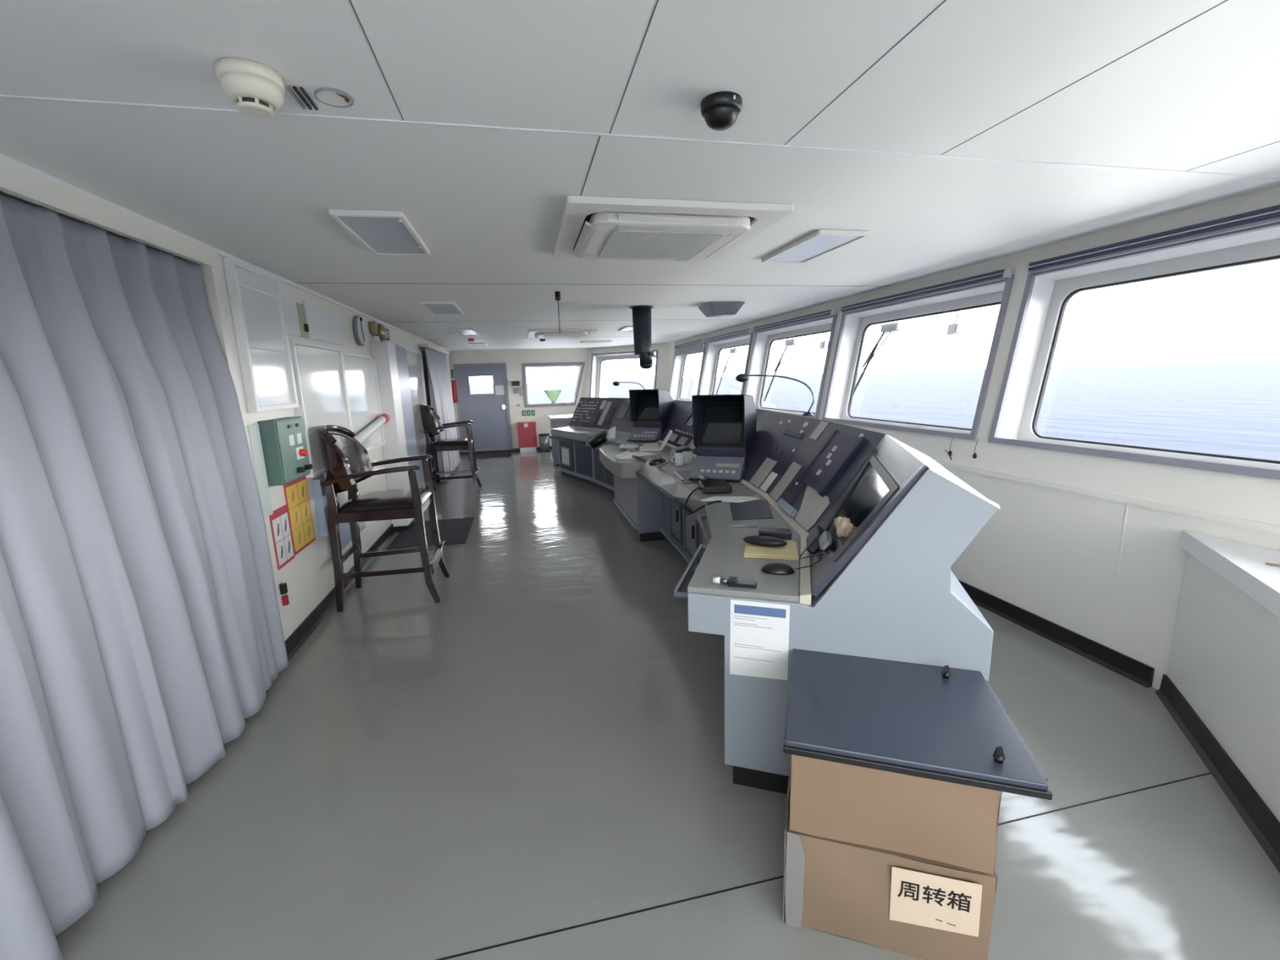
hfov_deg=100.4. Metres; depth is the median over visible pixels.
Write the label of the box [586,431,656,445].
countertop
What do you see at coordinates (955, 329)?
lamp
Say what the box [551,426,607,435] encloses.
countertop
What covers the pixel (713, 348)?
window
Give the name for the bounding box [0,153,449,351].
trim
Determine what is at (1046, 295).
window
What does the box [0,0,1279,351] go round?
ceiling
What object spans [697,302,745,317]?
ceiling spotlight
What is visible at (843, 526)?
cloth
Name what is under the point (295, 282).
trim
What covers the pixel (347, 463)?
high chair
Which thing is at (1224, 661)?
base cabinet
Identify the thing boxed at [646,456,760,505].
countertop
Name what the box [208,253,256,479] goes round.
trim
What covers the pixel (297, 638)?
baseboard
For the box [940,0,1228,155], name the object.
trim
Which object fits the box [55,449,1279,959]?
floor
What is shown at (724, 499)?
loose paper
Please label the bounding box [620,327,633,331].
diffuser
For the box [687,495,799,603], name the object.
countertop
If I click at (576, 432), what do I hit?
loose paper
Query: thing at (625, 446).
loose paper
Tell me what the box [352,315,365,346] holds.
wall clock
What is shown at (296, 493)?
poster
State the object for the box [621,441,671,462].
countertop
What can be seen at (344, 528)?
plastic sheet
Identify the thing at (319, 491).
holder
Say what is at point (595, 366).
window
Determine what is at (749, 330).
roller blind
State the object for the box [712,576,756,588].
flashlight
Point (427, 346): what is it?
rail
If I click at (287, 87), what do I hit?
ceiling vent
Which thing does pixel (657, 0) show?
trim
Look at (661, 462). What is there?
ashtray
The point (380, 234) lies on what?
diffuser
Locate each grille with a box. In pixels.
[542,335,579,338]
[598,230,724,259]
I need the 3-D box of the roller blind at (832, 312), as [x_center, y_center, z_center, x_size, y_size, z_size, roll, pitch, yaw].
[1.668,-1.768,5.970,0.066,0.071,1.825,-4,11,-12]
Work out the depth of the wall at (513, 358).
11.59 m
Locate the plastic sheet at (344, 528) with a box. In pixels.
[325,521,365,560]
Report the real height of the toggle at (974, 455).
0.127 m
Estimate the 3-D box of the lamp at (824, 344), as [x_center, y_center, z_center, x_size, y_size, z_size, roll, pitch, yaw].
[1.994,-1.586,5.817,0.114,0.316,0.095,-4,11,-12]
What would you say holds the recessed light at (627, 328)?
in the ceiling
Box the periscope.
[629,305,656,368]
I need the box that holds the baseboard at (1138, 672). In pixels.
[958,579,1155,687]
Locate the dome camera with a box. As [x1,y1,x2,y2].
[698,91,742,130]
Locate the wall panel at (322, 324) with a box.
[280,287,344,345]
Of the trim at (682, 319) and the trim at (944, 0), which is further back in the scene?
the trim at (682, 319)
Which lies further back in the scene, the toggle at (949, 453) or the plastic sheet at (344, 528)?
the plastic sheet at (344, 528)
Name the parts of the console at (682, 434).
instrument panel, instrument panel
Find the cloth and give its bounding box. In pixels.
[834,516,853,537]
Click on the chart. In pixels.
(383, 419)
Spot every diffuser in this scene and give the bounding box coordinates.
[337,216,425,253]
[423,303,460,313]
[453,329,476,335]
[471,343,485,346]
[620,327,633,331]
[767,235,862,262]
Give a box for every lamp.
[613,381,644,389]
[735,373,814,416]
[818,333,828,349]
[946,311,964,335]
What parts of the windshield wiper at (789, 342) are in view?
blade, arm, motor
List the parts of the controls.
grey plate, slim plate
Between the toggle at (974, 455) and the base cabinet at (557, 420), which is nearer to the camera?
the toggle at (974, 455)
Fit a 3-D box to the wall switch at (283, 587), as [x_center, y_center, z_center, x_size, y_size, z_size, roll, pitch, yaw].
[-2.023,0.650,3.037,0.029,0.130,0.035,-4,11,-12]
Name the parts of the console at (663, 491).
leg panel, handrail, door panel, cabinet door, handle, door panel, cabinet door, handle, cabinet door, door panel, knob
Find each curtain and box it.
[0,192,288,959]
[424,347,460,482]
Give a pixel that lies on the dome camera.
(720, 111)
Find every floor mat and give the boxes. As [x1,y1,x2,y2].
[386,516,474,550]
[467,452,511,459]
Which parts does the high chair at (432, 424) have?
rail, leg, backrest, leg, armrest, seat rail, seat, armrest, leg, leg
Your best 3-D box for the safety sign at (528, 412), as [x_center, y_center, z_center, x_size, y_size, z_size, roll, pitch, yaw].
[-2.439,-1.468,11.672,0.270,0.120,0.009,-4,11,-12]
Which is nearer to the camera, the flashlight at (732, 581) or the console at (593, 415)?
the flashlight at (732, 581)
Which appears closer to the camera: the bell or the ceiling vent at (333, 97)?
the ceiling vent at (333, 97)
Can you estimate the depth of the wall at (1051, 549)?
2.76 m
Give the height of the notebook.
0.012 m
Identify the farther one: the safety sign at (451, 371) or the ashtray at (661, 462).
the safety sign at (451, 371)
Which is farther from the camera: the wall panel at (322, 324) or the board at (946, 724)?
the wall panel at (322, 324)
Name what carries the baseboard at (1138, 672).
attached to the wall at (1051, 549)
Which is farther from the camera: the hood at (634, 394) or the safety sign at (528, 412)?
the safety sign at (528, 412)
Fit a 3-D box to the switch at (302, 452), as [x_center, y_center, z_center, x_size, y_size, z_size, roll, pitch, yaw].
[-2.015,-0.164,3.193,0.030,0.044,0.044,-4,11,-12]
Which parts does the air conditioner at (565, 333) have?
panel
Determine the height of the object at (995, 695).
0.010 m
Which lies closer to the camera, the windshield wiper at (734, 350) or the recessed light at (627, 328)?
the recessed light at (627, 328)
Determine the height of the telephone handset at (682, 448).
0.119 m
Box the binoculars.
[588,430,607,448]
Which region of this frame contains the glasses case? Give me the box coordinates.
[742,535,786,546]
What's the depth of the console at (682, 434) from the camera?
5.70 m
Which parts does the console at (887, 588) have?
handrail, handrail, kick plate, instrument rail, instrument panel, instrument rail, screen frame, trim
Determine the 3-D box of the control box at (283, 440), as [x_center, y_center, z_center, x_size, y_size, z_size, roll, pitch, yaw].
[-2.050,-0.180,3.120,0.126,0.360,0.380,-4,11,-12]
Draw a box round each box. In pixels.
[257,416,312,485]
[516,421,537,452]
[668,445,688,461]
[758,527,791,539]
[782,770,997,959]
[788,754,1001,874]
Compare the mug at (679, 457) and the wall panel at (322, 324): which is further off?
the mug at (679, 457)
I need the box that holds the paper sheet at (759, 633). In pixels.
[729,599,790,679]
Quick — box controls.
[508,381,522,406]
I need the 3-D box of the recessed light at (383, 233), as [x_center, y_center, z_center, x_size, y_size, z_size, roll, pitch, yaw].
[-1.148,-1.104,2.419,0.270,0.026,0.690,-4,11,-12]
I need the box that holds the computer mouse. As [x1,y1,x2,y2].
[760,562,795,574]
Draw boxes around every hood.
[629,389,673,399]
[629,390,642,422]
[657,389,673,425]
[691,394,756,411]
[691,395,706,447]
[743,394,756,454]
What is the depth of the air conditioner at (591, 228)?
2.27 m
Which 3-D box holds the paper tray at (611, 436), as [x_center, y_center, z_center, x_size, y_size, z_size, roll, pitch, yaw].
[-0.359,-0.583,6.580,0.130,0.170,0.240,-4,11,-12]
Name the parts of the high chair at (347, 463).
leg, rail, backrest, leg, armrest, seat rail, seat, armrest, leg, seat frame, leg, foot plate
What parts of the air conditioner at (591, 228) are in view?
panel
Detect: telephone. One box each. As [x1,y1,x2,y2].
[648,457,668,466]
[684,474,732,515]
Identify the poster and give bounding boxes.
[269,504,294,569]
[283,475,315,555]
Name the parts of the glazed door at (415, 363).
frame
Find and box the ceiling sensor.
[467,338,474,342]
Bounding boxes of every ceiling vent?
[285,85,318,110]
[314,87,353,107]
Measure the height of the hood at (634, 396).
0.450 m
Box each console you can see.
[549,397,623,486]
[586,397,691,494]
[621,401,697,537]
[635,408,818,572]
[673,419,999,794]
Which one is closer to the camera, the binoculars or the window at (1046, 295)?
the window at (1046, 295)
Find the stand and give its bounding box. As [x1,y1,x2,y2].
[599,444,645,535]
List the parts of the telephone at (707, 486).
cord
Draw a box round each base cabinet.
[548,414,573,466]
[1155,529,1279,873]
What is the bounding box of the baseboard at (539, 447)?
[458,446,551,454]
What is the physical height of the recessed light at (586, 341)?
0.026 m
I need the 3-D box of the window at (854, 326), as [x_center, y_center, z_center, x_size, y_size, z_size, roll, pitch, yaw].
[2.116,-0.919,4.225,0.379,1.019,1.790,-4,11,-12]
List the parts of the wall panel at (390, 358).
kick plate, door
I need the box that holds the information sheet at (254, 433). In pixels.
[247,424,273,518]
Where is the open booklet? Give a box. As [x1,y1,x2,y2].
[613,450,631,458]
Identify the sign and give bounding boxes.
[386,328,389,340]
[450,369,453,377]
[522,409,534,415]
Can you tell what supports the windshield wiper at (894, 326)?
attached to the window at (854, 326)
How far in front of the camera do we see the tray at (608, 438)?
6.49 m
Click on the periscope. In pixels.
(642, 314)
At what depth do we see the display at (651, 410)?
6.40 m
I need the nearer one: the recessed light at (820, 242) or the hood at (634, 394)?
the recessed light at (820, 242)
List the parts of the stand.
plate, kick plate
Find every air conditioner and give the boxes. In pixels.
[528,328,598,338]
[551,195,793,262]
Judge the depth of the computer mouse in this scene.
1.99 m
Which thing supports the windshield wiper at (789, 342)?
attached to the window at (763, 340)
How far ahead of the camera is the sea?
413.48 m
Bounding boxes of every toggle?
[944,436,953,460]
[972,438,978,458]
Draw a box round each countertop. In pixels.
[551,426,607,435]
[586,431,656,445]
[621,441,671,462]
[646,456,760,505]
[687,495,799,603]
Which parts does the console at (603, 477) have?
cabinet door, kick plate, cabinet door, instrument panel, instrument panel, instrument panel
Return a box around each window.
[521,361,585,407]
[589,349,657,397]
[669,342,706,401]
[698,331,753,395]
[744,312,837,418]
[822,274,1014,440]
[987,221,1279,479]
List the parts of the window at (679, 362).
pane frame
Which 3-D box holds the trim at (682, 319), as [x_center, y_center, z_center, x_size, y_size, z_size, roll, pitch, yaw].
[-0.619,-1.859,6.214,4.430,0.002,0.010,-4,11,-12]
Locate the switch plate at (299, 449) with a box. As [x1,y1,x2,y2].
[295,445,304,459]
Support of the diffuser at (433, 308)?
attached to the recessed light at (433, 307)
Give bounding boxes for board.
[222,257,298,413]
[288,339,351,477]
[341,351,385,452]
[782,648,1052,799]
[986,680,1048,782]
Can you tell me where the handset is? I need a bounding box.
[795,525,832,569]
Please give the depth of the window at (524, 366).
11.69 m
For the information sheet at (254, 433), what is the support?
attached to the wall at (308, 577)
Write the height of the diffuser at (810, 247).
0.014 m
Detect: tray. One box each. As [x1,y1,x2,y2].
[604,426,617,440]
[604,436,617,440]
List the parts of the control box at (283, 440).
name plate, door, name plate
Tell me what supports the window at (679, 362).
in the wall at (1051, 549)
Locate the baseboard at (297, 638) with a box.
[284,475,439,662]
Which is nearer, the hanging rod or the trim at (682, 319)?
the hanging rod
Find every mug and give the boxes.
[671,452,684,465]
[682,451,692,463]
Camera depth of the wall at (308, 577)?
3.52 m
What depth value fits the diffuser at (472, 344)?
9.39 m
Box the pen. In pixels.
[728,524,757,527]
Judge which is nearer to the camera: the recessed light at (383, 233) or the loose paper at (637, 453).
the recessed light at (383, 233)
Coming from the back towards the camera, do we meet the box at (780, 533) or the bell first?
the bell
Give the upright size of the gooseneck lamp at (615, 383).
0.262 m
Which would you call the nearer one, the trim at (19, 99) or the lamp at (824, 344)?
the trim at (19, 99)
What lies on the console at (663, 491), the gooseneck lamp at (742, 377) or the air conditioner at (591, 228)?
the gooseneck lamp at (742, 377)
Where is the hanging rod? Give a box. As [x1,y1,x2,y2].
[554,291,560,333]
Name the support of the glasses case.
on the notebook
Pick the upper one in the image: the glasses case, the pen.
the pen
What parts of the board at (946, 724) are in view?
knob, knob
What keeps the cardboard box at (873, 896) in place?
on the floor
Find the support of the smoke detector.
attached to the ceiling
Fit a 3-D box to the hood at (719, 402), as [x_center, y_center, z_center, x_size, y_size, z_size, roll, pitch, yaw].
[0.640,-0.564,3.990,0.380,0.166,0.473,3,12,22]
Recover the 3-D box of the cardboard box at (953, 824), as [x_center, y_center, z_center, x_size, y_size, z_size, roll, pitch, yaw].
[0.688,0.782,1.536,0.490,0.250,0.442,2,11,18]
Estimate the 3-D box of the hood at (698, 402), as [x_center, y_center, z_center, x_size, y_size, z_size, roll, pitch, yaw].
[0.471,-0.432,4.087,0.006,0.450,0.470,3,12,22]
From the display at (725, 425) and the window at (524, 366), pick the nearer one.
the display at (725, 425)
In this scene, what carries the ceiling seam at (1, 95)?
attached to the ceiling
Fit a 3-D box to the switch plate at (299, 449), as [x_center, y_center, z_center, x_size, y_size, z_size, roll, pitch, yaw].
[-2.032,-0.163,3.190,0.004,0.070,0.100,-4,11,-12]
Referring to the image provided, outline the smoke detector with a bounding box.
[213,57,284,118]
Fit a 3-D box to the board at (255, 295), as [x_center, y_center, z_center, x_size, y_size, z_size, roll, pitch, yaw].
[-2.110,-0.781,3.001,0.044,0.770,0.550,-4,11,-12]
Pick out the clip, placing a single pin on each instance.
(1270, 564)
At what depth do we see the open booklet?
5.17 m
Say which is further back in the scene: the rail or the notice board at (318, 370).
the rail
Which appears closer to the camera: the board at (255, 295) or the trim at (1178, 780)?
the trim at (1178, 780)
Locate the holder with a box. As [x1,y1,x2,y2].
[311,473,345,537]
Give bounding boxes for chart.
[354,413,389,443]
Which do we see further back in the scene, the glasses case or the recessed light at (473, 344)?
the recessed light at (473, 344)
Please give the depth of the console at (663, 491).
3.93 m
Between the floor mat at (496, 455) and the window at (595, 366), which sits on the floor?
the floor mat at (496, 455)
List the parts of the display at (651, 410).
control panel, screen frame, casing, label plate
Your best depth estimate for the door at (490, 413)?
11.46 m
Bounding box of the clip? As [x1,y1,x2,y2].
[1265,562,1279,566]
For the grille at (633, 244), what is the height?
0.005 m
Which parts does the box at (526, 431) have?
lid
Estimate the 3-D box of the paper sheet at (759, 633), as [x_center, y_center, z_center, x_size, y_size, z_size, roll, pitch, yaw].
[0.411,0.555,1.843,0.200,0.282,0.002,2,11,18]
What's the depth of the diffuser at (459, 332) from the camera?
7.05 m
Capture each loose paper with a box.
[573,431,591,433]
[619,444,638,448]
[631,451,655,456]
[700,496,759,502]
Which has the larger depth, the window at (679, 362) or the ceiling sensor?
the window at (679, 362)
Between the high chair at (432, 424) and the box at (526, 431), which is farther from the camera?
the box at (526, 431)
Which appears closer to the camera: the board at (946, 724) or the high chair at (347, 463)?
the board at (946, 724)
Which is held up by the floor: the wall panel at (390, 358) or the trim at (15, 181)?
the wall panel at (390, 358)
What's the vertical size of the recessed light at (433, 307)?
0.026 m
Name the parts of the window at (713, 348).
pane frame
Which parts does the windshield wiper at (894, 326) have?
blade, arm, motor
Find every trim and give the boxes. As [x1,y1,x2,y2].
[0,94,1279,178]
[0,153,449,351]
[0,158,217,267]
[18,98,1256,177]
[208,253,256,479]
[294,282,890,286]
[349,0,404,120]
[390,319,702,322]
[435,772,1211,959]
[449,335,676,339]
[580,136,600,195]
[609,0,658,133]
[784,0,946,145]
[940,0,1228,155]
[1106,503,1128,645]
[1187,141,1279,170]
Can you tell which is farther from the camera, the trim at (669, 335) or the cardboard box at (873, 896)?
the trim at (669, 335)
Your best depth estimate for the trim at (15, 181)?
1.83 m
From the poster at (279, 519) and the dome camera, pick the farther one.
the poster at (279, 519)
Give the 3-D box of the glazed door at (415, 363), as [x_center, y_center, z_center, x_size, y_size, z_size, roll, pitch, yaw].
[-2.968,-0.754,7.161,0.079,1.980,1.500,-4,11,-12]
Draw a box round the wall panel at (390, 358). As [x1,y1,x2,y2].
[369,341,421,532]
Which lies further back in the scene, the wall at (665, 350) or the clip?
the wall at (665, 350)
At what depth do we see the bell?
5.28 m
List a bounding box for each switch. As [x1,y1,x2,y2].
[279,582,288,605]
[298,448,307,456]
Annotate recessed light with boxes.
[328,208,430,256]
[418,301,463,314]
[450,328,479,335]
[468,342,487,346]
[579,340,612,342]
[617,325,633,331]
[761,229,870,263]
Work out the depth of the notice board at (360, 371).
4.76 m
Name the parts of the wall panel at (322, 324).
plate, knob, plate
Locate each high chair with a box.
[315,424,449,612]
[418,403,481,494]
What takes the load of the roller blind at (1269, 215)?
attached to the window at (1046, 295)
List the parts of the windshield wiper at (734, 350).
blade, arm, motor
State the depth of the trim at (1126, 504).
2.62 m
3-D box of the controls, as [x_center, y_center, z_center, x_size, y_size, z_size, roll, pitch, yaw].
[-2.682,-1.865,11.523,0.270,0.550,0.049,-4,11,-12]
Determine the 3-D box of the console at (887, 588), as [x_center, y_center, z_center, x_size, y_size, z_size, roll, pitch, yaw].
[0.810,0.386,2.594,1.121,1.220,1.832,0,11,10]
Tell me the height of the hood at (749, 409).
0.450 m
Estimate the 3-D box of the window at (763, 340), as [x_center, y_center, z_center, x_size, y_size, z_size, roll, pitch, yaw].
[1.703,-1.258,6.069,0.379,1.019,1.830,-4,11,-12]
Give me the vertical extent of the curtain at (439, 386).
2.008 m
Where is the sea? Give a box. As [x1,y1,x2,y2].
[469,360,1279,461]
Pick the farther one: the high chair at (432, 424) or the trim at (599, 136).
the high chair at (432, 424)
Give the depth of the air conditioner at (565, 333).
7.33 m
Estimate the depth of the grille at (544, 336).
7.63 m
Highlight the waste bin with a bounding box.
[538,433,550,452]
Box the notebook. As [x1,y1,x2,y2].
[743,540,798,559]
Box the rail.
[418,343,449,355]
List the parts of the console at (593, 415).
cabinet door, edge trim, kick plate, cabinet door, indicator panel, instrument panel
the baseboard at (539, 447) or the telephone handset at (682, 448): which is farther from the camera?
the baseboard at (539, 447)
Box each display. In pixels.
[626,389,673,441]
[688,394,756,482]
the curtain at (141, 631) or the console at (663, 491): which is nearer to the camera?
the curtain at (141, 631)
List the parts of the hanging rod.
rod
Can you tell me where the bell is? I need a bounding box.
[368,320,386,341]
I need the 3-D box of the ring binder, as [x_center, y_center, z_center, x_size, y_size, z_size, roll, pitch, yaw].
[0.164,-0.411,5.538,0.373,0.189,0.248,0,11,9]
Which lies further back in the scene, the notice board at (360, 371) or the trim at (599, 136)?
the notice board at (360, 371)
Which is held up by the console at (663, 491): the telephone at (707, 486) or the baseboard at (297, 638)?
the telephone at (707, 486)
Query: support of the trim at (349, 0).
attached to the ceiling
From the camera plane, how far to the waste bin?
11.49 m
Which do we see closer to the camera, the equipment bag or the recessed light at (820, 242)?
the recessed light at (820, 242)
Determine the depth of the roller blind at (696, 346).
9.40 m
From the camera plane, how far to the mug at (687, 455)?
4.56 m
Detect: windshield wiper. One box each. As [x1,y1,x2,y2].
[715,347,738,395]
[763,338,798,401]
[853,321,902,395]
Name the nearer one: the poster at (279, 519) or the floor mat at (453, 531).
the poster at (279, 519)
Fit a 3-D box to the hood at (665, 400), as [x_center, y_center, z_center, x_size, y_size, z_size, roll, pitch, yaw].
[0.317,-0.872,6.418,0.006,0.450,0.470,3,12,25]
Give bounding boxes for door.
[396,344,432,488]
[453,362,512,452]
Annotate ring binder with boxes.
[639,430,672,451]
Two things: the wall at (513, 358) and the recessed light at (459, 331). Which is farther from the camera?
the wall at (513, 358)
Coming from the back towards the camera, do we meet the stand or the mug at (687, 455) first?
the stand
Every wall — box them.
[0,191,455,640]
[448,348,608,451]
[575,342,675,397]
[667,185,1279,689]
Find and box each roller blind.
[673,338,705,355]
[705,327,752,342]
[752,307,838,332]
[839,266,1015,313]
[1022,204,1279,274]
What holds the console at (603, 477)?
on the floor
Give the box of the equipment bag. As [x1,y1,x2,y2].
[451,380,457,403]
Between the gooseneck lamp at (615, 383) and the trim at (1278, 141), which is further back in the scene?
the gooseneck lamp at (615, 383)
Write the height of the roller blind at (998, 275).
0.071 m
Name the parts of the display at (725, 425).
control panel, screen frame, casing, label plate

